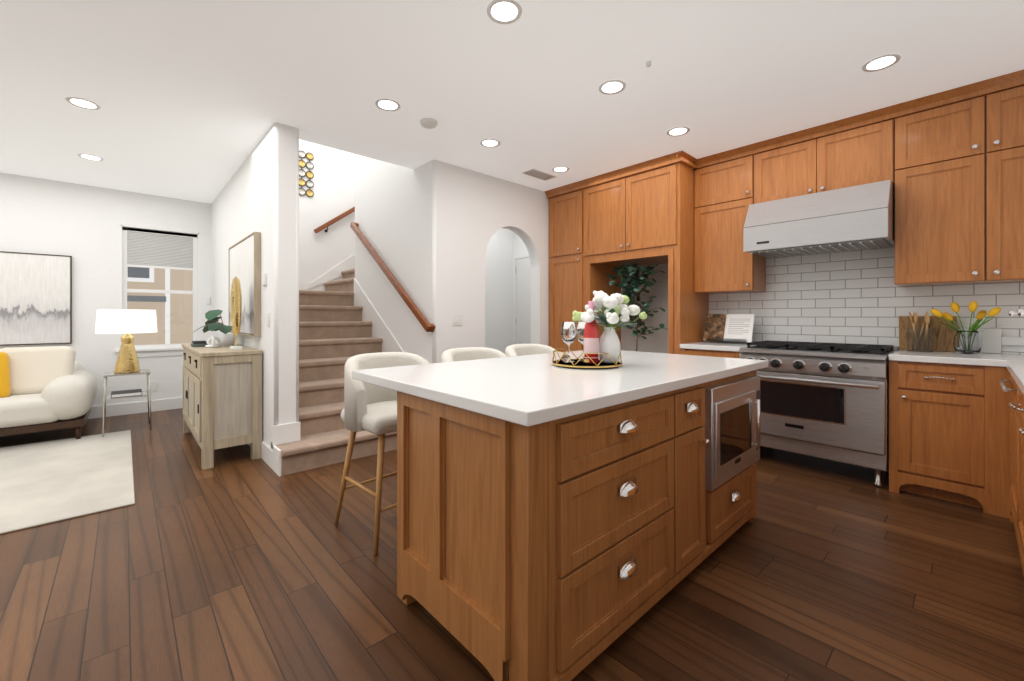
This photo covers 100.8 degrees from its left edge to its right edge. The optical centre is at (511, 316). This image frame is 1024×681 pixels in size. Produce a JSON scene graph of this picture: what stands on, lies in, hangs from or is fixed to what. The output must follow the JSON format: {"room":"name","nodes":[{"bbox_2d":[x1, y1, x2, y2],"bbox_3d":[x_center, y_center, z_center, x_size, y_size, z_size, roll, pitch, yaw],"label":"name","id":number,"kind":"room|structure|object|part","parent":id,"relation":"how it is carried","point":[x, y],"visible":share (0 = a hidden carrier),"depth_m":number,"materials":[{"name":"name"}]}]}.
{"room":"kitchen","nodes":[
{"label":"kitchen","id":0,"kind":"room"},
{"bbox_2d":[0,172,210,406],"bbox_3d":[-5.742,-0.160,4.083,4.650,2.660,0.140,0,0,-42],"label":"wall","id":1,"kind":"structure","parent":0,"point":[80,224],"depth_m":4.88,"materials":[{"name":"paint"}]},
{"bbox_2d":[0,251,71,345],"bbox_3d":[-5.407,-0.182,4.266,1.350,0.975,0.040,0,0,-42],"label":"painting","id":2,"kind":"object","parent":1,"relation":"attached to","point":[35,298],"visible":0.96,"depth_m":4.53,"materials":[{"name":"grey"}]},
{"bbox_2d":[88,397,182,418],"bbox_3d":[-5.679,1.103,4.036,4.619,0.135,0.016,0,0,-42],"label":"baseboard","id":3,"kind":"structure","parent":1,"relation":"attached to","point":[173,403],"depth_m":5.08,"materials":[{"name":"white paint"}]},
{"bbox_2d":[150,382,156,391],"bbox_3d":[-4.412,0.867,5.203,0.075,0.115,0.006,0,0,-42],"label":"switch plate","id":4,"kind":"object","parent":1,"relation":"attached to","point":[153,384],"depth_m":5.20,"materials":[{"name":"white plastic"}]},
{"bbox_2d":[115,225,198,356],"bbox_3d":[-4.385,-0.292,5.296,0.850,1.575,0.185,0,0,-42],"label":"window unit","id":5,"kind":"structure","parent":1,"relation":"in","point":[160,271],"depth_m":5.32,"materials":[{"name":"white"}]},
{"bbox_2d":[122,226,197,270],"bbox_3d":[-4.407,-0.833,5.320,0.722,0.466,0.060,0,0,-43],"label":"blind","id":6,"kind":"object","parent":5,"relation":"attached to","point":[142,249],"depth_m":5.29,"materials":[{"name":"white"}]},
{"bbox_2d":[211,122,298,448],"bbox_3d":[-2.881,-0.980,4.535,0.180,4.300,3.340,0,0,-42],"label":"wall","id":7,"kind":"structure","parent":0,"point":[259,192],"depth_m":3.36,"materials":[{"name":"paint"}]},
{"bbox_2d":[229,232,260,336],"bbox_3d":[-2.525,-0.268,3.973,0.050,0.875,1.170,0,0,-42],"label":"painting","id":8,"kind":"object","parent":7,"relation":"attached to","point":[245,261],"visible":0.81,"depth_m":3.71,"materials":[{"name":"brown wood"}]},
{"bbox_2d":[262,273,266,285],"bbox_3d":[-2.017,-0.299,3.447,0.018,0.100,0.090,0,0,-42],"label":"switch plate","id":9,"kind":"object","parent":7,"relation":"attached to","point":[264,275],"depth_m":3.42,"materials":[{"name":"white plastic"}]},
{"bbox_2d":[248,425,282,475],"bbox_3d":[-2.831,1.004,4.336,0.016,0.331,3.362,0,0,-42],"label":"baseboard","id":10,"kind":"structure","parent":7,"relation":"attached to","point":[272,457],"depth_m":3.24,"materials":[{"name":"white"}]},
{"bbox_2d":[267,312,269,326],"bbox_3d":[-1.939,0.027,3.367,0.009,0.115,0.075,0,0,-42],"label":"switch plate","id":11,"kind":"object","parent":7,"relation":"attached to","point":[268,313],"depth_m":3.35,"materials":[{"name":"white plastic"}]},
{"bbox_2d":[299,139,354,290],"bbox_3d":[-2.369,-0.980,6.604,3.370,4.300,0.140,0,0,-42],"label":"wall","id":12,"kind":"structure","parent":0,"point":[322,252],"depth_m":6.18,"materials":[{"name":"paint"}]},
{"bbox_2d":[299,150,313,196],"bbox_3d":[-2.957,-2.012,5.951,0.324,0.634,0.014,0,0,-42],"label":"art","id":13,"kind":"object","parent":12,"relation":"attached to","point":[309,165],"visible":0.67,"depth_m":5.99,"materials":[{"name":"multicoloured metal"}]},
{"bbox_2d":[299,254,354,289],"bbox_3d":[-2.477,-0.993,6.401,2.937,2.034,0.014,0,0,-42],"label":"trim","id":14,"kind":"structure","parent":12,"relation":"attached to","point":[348,264],"depth_m":6.25,"materials":[{"name":"white"}]},
{"bbox_2d":[314,206,354,232],"bbox_3d":[-2.341,-1.682,6.477,1.326,1.000,0.085,0,0,-42],"label":"handrail","id":15,"kind":"object","parent":12,"relation":"attached to","point":[333,220],"visible":0.48,"depth_m":6.19,"materials":[{"name":"brown wood"}]},
{"bbox_2d":[355,154,424,358],"bbox_3d":[-1.372,-0.980,4.809,0.140,4.300,1.715,0,0,-42],"label":"wall","id":16,"kind":"structure","parent":0,"point":[390,209],"depth_m":4.62,"materials":[{"name":"paint"}]},
{"bbox_2d":[354,278,403,351],"bbox_3d":[-1.378,0.341,4.702,0.014,1.657,1.865,0,0,-42],"label":"trim","id":17,"kind":"structure","parent":16,"relation":"attached to","point":[380,329],"depth_m":4.92,"materials":[{"name":"white paint"}]},
{"bbox_2d":[350,222,435,331],"bbox_3d":[-1.374,-0.512,4.641,0.084,1.326,1.854,0,0,-42],"label":"handrail","id":18,"kind":"object","parent":16,"relation":"attached to","point":[427,326],"visible":1,"depth_m":4.44,"materials":[{"name":"brown wood"}]},
{"bbox_2d":[425,160,548,363],"bbox_3d":[0.029,-0.160,4.828,2.233,2.660,0.150,0,0,-42],"label":"wall","id":19,"kind":"structure","parent":0,"point":[469,213],"depth_m":4.29,"materials":[{"name":"paint"}]},
{"bbox_2d":[453,314,461,325],"bbox_3d":[-0.541,0.037,4.198,0.115,0.115,0.009,0,0,-42],"label":"switch plate","id":20,"kind":"object","parent":19,"relation":"attached to","point":[457,319],"depth_m":4.20,"materials":[{"name":"white plastic"}]},
{"bbox_2d":[485,228,513,353],"bbox_3d":[-0.932,-0.980,5.981,2.093,4.300,0.580,0,0,-42],"label":"wall","id":21,"kind":"structure","parent":0,"point":[499,253],"depth_m":6.27,"materials":[{"name":"paint"}]},
{"bbox_2d":[0,408,1023,680],"bbox_3d":[-1.826,1.220,2.437,8.480,0.100,7.940,0,0,-42],"label":"floor","id":22,"kind":"structure","parent":0,"point":[236,564],"depth_m":1.81,"materials":[{"name":"brown wood"}]},
{"bbox_2d":[0,430,134,533],"bbox_3d":[-4.439,1.164,2.253,3.600,0.012,2.280,0,0,-42],"label":"rug","id":23,"kind":"object","parent":22,"relation":"on","point":[45,482],"visible":1,"depth_m":3.00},
{"bbox_2d":[0,346,96,438],"bbox_3d":[-5.149,0.711,3.643,2.230,0.894,1.150,0,0,-42],"label":"sofa","id":24,"kind":"object","parent":23,"relation":"on","point":[50,388],"visible":1,"depth_m":3.94,"materials":[{"name":"white fabric"}]},
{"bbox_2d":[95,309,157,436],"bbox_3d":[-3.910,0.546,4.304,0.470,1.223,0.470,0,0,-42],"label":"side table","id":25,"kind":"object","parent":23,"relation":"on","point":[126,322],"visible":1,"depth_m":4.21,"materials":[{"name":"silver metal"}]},
{"bbox_2d":[95,309,157,373],"bbox_3d":[-3.910,0.252,4.304,0.470,0.635,0.470,0,0,-43],"label":"table lamp","id":26,"kind":"object","parent":25,"relation":"on","point":[108,321],"depth_m":4.21,"materials":[{"name":"gold metal"}]},
{"bbox_2d":[110,388,142,398],"bbox_3d":[-3.910,0.782,4.297,0.230,0.034,0.251,0,0,-43],"label":"book","id":27,"kind":"object","parent":25,"relation":"on","point":[134,392],"depth_m":4.24,"materials":[{"name":"grey paper"}]},
{"bbox_3d":[-3.910,0.690,4.304,0.306,0.237,0.306,0,0,-43],"label":"glass","id":28,"kind":"part","parent":25,"relation":"part of","materials":[{"name":"white"}]},
{"bbox_3d":[-3.910,0.864,4.304,0.362,0.588,0.362,0,0,-43],"label":"frame","id":29,"kind":"part","parent":25,"relation":"part of","materials":[{"name":"silver metal"}]},
{"bbox_2d":[182,343,261,469],"bbox_3d":[-2.695,0.725,3.871,0.420,0.890,1.450,0,0,-42],"label":"credenza","id":30,"kind":"object","parent":22,"relation":"on","point":[222,396],"visible":0.98,"depth_m":3.38,"materials":[{"name":"brown wood"}]},
{"bbox_2d":[191,341,207,346],"bbox_3d":[-2.880,0.254,3.898,0.110,0.050,0.160,0,0,-42],"label":"books","id":31,"kind":"object","parent":30,"relation":"on","point":[198,343],"visible":0.88,"depth_m":3.84,"materials":[{"name":"grey"}]},
{"bbox_2d":[205,336,219,347],"bbox_3d":[-2.670,0.230,3.783,0.116,0.103,0.129,0,0,-42],"label":"knot","id":32,"kind":"object","parent":30,"relation":"on","point":[212,344],"visible":1,"depth_m":3.78,"materials":[{"name":"white ceramic"}]},
{"bbox_2d":[194,309,234,345],"bbox_3d":[-2.785,0.108,3.956,0.341,0.341,0.672,0,0,-42],"label":"plant","id":33,"kind":"object","parent":30,"relation":"on","point":[225,337],"visible":0.94,"depth_m":3.93,"materials":[{"name":"green plant"}]},
{"bbox_3d":[-2.702,0.222,4.007,0.150,0.115,0.150,0,0,-43],"label":"pot","id":34,"kind":"part","parent":33,"relation":"part of","materials":[{"name":"white ceramic"}]},
{"bbox_2d":[230,277,241,349],"bbox_3d":[-2.308,-0.027,3.541,0.070,0.612,0.206,0,0,-42],"label":"sculpture","id":35,"kind":"object","parent":30,"relation":"on","point":[236,306],"visible":1,"depth_m":3.49,"materials":[{"name":"gold metal"}]},
{"bbox_2d":[275,269,396,475],"bbox_3d":[-1.369,-0.399,5.391,3.566,3.137,2.999,0,0,-42],"label":"stairs","id":36,"kind":"object","parent":22,"relation":"on","point":[335,332],"visible":0.17,"depth_m":4.06,"materials":[{"name":"beige carpet"}]},
{"bbox_2d":[334,352,429,554],"bbox_3d":[-0.667,0.696,2.400,0.534,0.951,0.498,0,0,-42],"label":"bar stool","id":37,"kind":"object","parent":22,"relation":"on","point":[370,408],"visible":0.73,"depth_m":2.25,"materials":[{"name":"beige fabric"}]},
{"bbox_2d":[441,347,507,362],"bbox_3d":[-0.203,0.696,2.797,0.534,0.951,0.485,0,0,-42],"label":"bar stool","id":38,"kind":"object","parent":22,"relation":"on","point":[462,354],"visible":0.19,"depth_m":2.94,"materials":[{"name":"beige fabric"}]},
{"bbox_2d":[505,344,556,356],"bbox_3d":[0.203,0.696,3.183,0.534,0.951,0.480,0,0,-42],"label":"bar stool","id":39,"kind":"object","parent":22,"relation":"on","point":[520,349],"visible":0.17,"depth_m":3.33,"materials":[{"name":"beige fabric"}]},
{"bbox_2d":[395,366,767,680],"bbox_3d":[0.486,0.733,2.075,1.880,0.876,0.858,0,0,-42],"label":"kitchen island","id":40,"kind":"object","parent":22,"relation":"on","point":[557,523],"depth_m":1.45,"materials":[{"name":"brown wood"}]},
{"bbox_2d":[352,350,767,429],"bbox_3d":[0.362,0.275,2.217,1.950,0.040,1.180,0,0,-42],"label":"island countertop","id":41,"kind":"structure","parent":40,"relation":"on","point":[518,390],"depth_m":1.70,"materials":[{"name":"white stone"}]},
{"bbox_2d":[552,348,621,368],"bbox_3d":[0.387,0.216,2.193,0.360,0.077,0.360,0,0,-42],"label":"tray","id":42,"kind":"object","parent":41,"relation":"on","point":[578,363],"visible":0.77,"depth_m":2.10,"materials":[{"name":"gold metal"}]},
{"bbox_2d":[561,322,575,361],"bbox_3d":[0.300,0.136,2.243,0.080,0.210,0.080,0,0,-42],"label":"glass","id":43,"kind":"object","parent":42,"relation":"on","point":[568,332],"visible":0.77,"depth_m":2.21,"materials":[{"name":"white"}]},
{"bbox_2d":[562,354,589,364],"bbox_3d":[0.319,0.218,2.134,0.038,0.044,0.174,0,0,-42],"label":"ornament","id":44,"kind":"object","parent":42,"relation":"on","point":[565,359],"visible":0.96,"depth_m":2.16,"materials":[{"name":"gold glass"}]},
{"bbox_2d":[576,322,585,361],"bbox_3d":[0.387,0.136,2.275,0.080,0.210,0.080,0,0,-42],"label":"glass","id":45,"kind":"object","parent":42,"relation":"on","point":[580,330],"visible":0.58,"depth_m":2.25,"materials":[{"name":"clear glass"}]},
{"bbox_2d":[584,301,598,363],"bbox_3d":[0.407,0.082,2.171,0.079,0.318,0.079,0,0,-42],"label":"bottle","id":46,"kind":"object","parent":42,"relation":"on","point":[591,338],"visible":0.67,"depth_m":2.14,"materials":[{"name":"red"}]},
{"bbox_2d":[599,327,620,362],"bbox_3d":[0.507,0.148,2.202,0.112,0.185,0.112,0,0,-42],"label":"vase","id":47,"kind":"object","parent":42,"relation":"on","point":[609,342],"visible":0.98,"depth_m":2.16,"materials":[{"name":"white ceramic"}]},
{"bbox_2d":[572,291,646,330],"bbox_3d":[0.498,-0.021,2.204,0.356,0.225,0.318,0,0,-42],"label":"flowers","id":48,"kind":"object","parent":47,"relation":"in","point":[614,314],"visible":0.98,"depth_m":2.15,"materials":[{"name":"white plant"}]},
{"bbox_2d":[544,151,711,354],"bbox_3d":[1.216,-0.159,4.661,0.701,2.658,1.690,0,0,-42],"label":"tall cabinet","id":49,"kind":"object","parent":22,"relation":"on","point":[646,213],"depth_m":4.38,"materials":[{"name":"brown wood"}]},
{"bbox_2d":[607,263,667,350],"bbox_3d":[1.312,0.002,4.446,0.451,1.114,0.666,0,0,-42],"label":"tree","id":50,"kind":"object","parent":49,"relation":"on","point":[636,280],"visible":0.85,"depth_m":4.44,"materials":[{"name":"green plant"}]},
{"bbox_2d":[688,349,739,357],"bbox_3d":[1.953,0.732,3.912,0.626,0.875,0.520,0,0,-42],"label":"base cabinet","id":51,"kind":"object","parent":22,"relation":"on","point":[699,352],"depth_m":3.69,"materials":[{"name":"brown wood"}]},
{"bbox_2d":[688,341,756,352],"bbox_3d":[1.949,0.275,3.906,0.641,0.040,0.522,0,0,-42],"label":"countertop","id":52,"kind":"structure","parent":51,"relation":"on","point":[724,347],"depth_m":3.68,"materials":[{"name":"white stone"}]},
{"bbox_2d":[703,314,754,343],"bbox_3d":[2.039,0.115,3.985,0.137,0.277,0.430,0,0,-42],"label":"cookbook stand","id":53,"kind":"object","parent":52,"relation":"on","point":[728,328],"visible":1,"depth_m":3.96,"materials":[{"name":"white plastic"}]},
{"bbox_2d":[739,340,897,487],"bbox_3d":[2.390,0.695,3.335,0.729,0.948,0.900,0,0,-42],"label":"range","id":54,"kind":"object","parent":22,"relation":"on","point":[829,401],"visible":0.94,"depth_m":3.05,"materials":[{"name":"silver metal"}]},
{"bbox_2d":[700,69,1023,292],"bbox_3d":[2.747,-0.857,3.216,0.396,1.262,2.622,0,0,-42],"label":"cabinet","id":55,"kind":"object","parent":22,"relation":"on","point":[930,188],"depth_m":2.93,"materials":[{"name":"brown wood"}]},
{"bbox_2d":[889,449,991,514],"bbox_3d":[2.910,0.732,2.868,0.626,0.875,0.472,0,0,-42],"label":"base cabinet","id":56,"kind":"object","parent":22,"relation":"on","point":[969,483],"depth_m":2.66,"materials":[{"name":"brown wood"}]},
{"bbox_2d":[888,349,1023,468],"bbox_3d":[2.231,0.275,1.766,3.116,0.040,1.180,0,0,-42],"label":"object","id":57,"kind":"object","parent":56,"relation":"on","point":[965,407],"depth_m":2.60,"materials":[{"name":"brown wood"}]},
{"bbox_2d":[907,311,932,351],"bbox_3d":[2.953,0.108,3.061,0.110,0.291,0.130,0,0,-42],"label":"utensil holder","id":58,"kind":"object","parent":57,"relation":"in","point":[919,339],"visible":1,"depth_m":3.03,"materials":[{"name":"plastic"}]},
{"bbox_2d":[899,316,956,351],"bbox_3d":[3.049,0.126,3.109,0.048,0.254,0.305,0,0,-42],"label":"cutting board","id":59,"kind":"object","parent":57,"relation":"on","point":[943,336],"visible":0.62,"depth_m":3.07,"materials":[{"name":"brown wood"}]},
{"bbox_2d":[930,301,1000,353],"bbox_3d":[3.102,0.076,2.879,0.192,0.356,0.362,0,0,-42],"label":"tulip vase","id":60,"kind":"object","parent":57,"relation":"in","point":[968,342],"visible":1,"depth_m":2.85,"materials":[{"name":"clear glass"}]},
{"bbox_3d":[3.091,0.176,2.873,0.136,0.155,0.136,0,0,-43],"label":"glass","id":61,"kind":"part","parent":60,"relation":"part of","materials":[{"name":"white"}]},
{"bbox_2d":[958,328,1023,353],"bbox_3d":[3.268,0.169,2.893,0.028,0.170,0.300,0,0,-42],"label":"marble cutting board","id":62,"kind":"object","parent":57,"relation":"on","point":[993,340],"visible":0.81,"depth_m":2.88,"materials":[{"name":"white stone"}]},
{"bbox_2d":[992,465,1023,575],"bbox_3d":[2.398,0.732,1.598,3.096,0.875,0.707,0,0,-42],"label":"base cabinet","id":63,"kind":"object","parent":22,"relation":"on","point":[1007,484],"depth_m":2.39,"materials":[{"name":"brown wood"}]},
{"bbox_2d":[0,0,1023,202],"bbox_3d":[-1.864,-1.560,2.375,8.340,0.140,7.900,0,0,-42],"label":"ceiling","id":64,"kind":"structure","parent":0,"point":[194,100],"depth_m":2.63,"materials":[{"name":"paint"}]},
{"bbox_2d":[65,97,100,109],"bbox_3d":[-2.999,-1.487,2.962,0.175,0.006,0.175,0,0,39],"label":"recessed light","id":65,"kind":"object","parent":64,"relation":"in","point":[90,105],"depth_m":2.96,"materials":[{"name":"white plastic"}]},
{"bbox_2d":[78,154,103,160],"bbox_3d":[-3.946,-1.487,3.966,0.175,0.006,0.175,0,0,8],"label":"recessed light","id":66,"kind":"object","parent":64,"relation":"in","point":[86,156],"depth_m":3.96,"materials":[{"name":"white"}]},
{"bbox_2d":[375,98,400,110],"bbox_3d":[-0.875,-1.487,2.983,0.175,0.006,0.175,0,0,41],"label":"recessed light","id":67,"kind":"object","parent":64,"relation":"in","point":[389,104],"depth_m":2.97,"materials":[{"name":"white plastic"}]},
{"bbox_2d":[480,139,499,146],"bbox_3d":[-0.188,-1.487,3.639,0.175,0.006,0.175,0,0,39],"label":"recessed light","id":68,"kind":"object","parent":64,"relation":"in","point":[488,142],"depth_m":3.62,"materials":[{"name":"white"}]},
{"bbox_2d":[486,0,521,23],"bbox_3d":[-0.037,-1.487,2.068,0.175,0.006,0.175,0,0,41],"label":"recessed light","id":69,"kind":"object","parent":64,"relation":"in","point":[503,11],"depth_m":2.06,"materials":[{"name":"white plastic"}]},
{"bbox_2d":[522,169,555,180],"bbox_3d":[0.286,-1.485,4.454,0.360,0.009,0.170,0,0,-42],"label":"ceiling vent","id":70,"kind":"object","parent":64,"relation":"in","point":[538,174],"visible":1,"depth_m":4.43,"materials":[{"name":"white plastic"}]},
{"bbox_2d":[552,166,568,172],"bbox_3d":[0.492,-1.487,4.289,0.175,0.006,0.175,0,0,41],"label":"recessed light","id":71,"kind":"object","parent":64,"relation":"in","point":[559,168],"depth_m":4.29,"materials":[{"name":"white plastic"}]},
{"bbox_2d":[598,80,625,94],"bbox_3d":[0.651,-1.487,2.753,0.175,0.006,0.175,0,0,23],"label":"recessed light","id":72,"kind":"object","parent":64,"relation":"in","point":[610,86],"depth_m":2.75,"materials":[{"name":"white"}]},
{"bbox_2d":[667,126,689,135],"bbox_3d":[1.338,-1.487,3.410,0.175,0.006,0.175,0,0,39],"label":"recessed light","id":73,"kind":"object","parent":64,"relation":"in","point":[675,131],"depth_m":3.41,"materials":[{"name":"white"}]},
{"bbox_2d":[862,54,900,71],"bbox_3d":[2.168,-1.487,2.489,0.175,0.006,0.175,0,0,39],"label":"recessed light","id":74,"kind":"object","parent":64,"relation":"in","point":[880,62],"depth_m":2.48,"materials":[{"name":"white"}]},
{"bbox_2d":[514,233,1021,354],"bbox_3d":[1.249,-0.980,5.254,0.140,4.300,7.940,0,0,-42],"label":"wall","id":75,"kind":"structure","parent":0,"point":[520,247],"depth_m":6.39,"materials":[{"name":"paint"}]},
{"bbox_2d":[513,253,530,344],"bbox_3d":[0.318,0.117,6.097,0.087,2.105,0.970,0,0,-42],"label":"hall door","id":76,"kind":"structure","parent":75,"relation":"in","point":[522,300],"depth_m":6.32,"materials":[{"name":"white"}]},
{"bbox_2d":[719,310,726,313],"bbox_3d":[2.097,-0.008,4.203,0.006,0.115,0.075,0,0,-42],"label":"switch plate","id":77,"kind":"object","parent":75,"relation":"attached to","point":[720,311],"depth_m":4.20,"materials":[{"name":"white plastic"}]},
{"bbox_2d":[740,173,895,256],"bbox_3d":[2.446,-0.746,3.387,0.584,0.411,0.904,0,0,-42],"label":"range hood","id":78,"kind":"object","parent":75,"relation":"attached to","point":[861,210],"depth_m":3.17,"materials":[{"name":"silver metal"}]},
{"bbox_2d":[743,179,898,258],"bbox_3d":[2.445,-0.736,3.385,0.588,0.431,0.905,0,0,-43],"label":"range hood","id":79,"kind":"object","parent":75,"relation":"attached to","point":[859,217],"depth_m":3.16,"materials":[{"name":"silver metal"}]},
{"bbox_2d":[709,246,1023,354],"bbox_3d":[2.892,-0.040,3.347,0.012,1.820,2.620,0,0,-42],"label":"tile backsplash","id":80,"kind":"structure","parent":75,"relation":"attached to","point":[856,297],"depth_m":3.46,"materials":[{"name":"white tile"}]}
]}

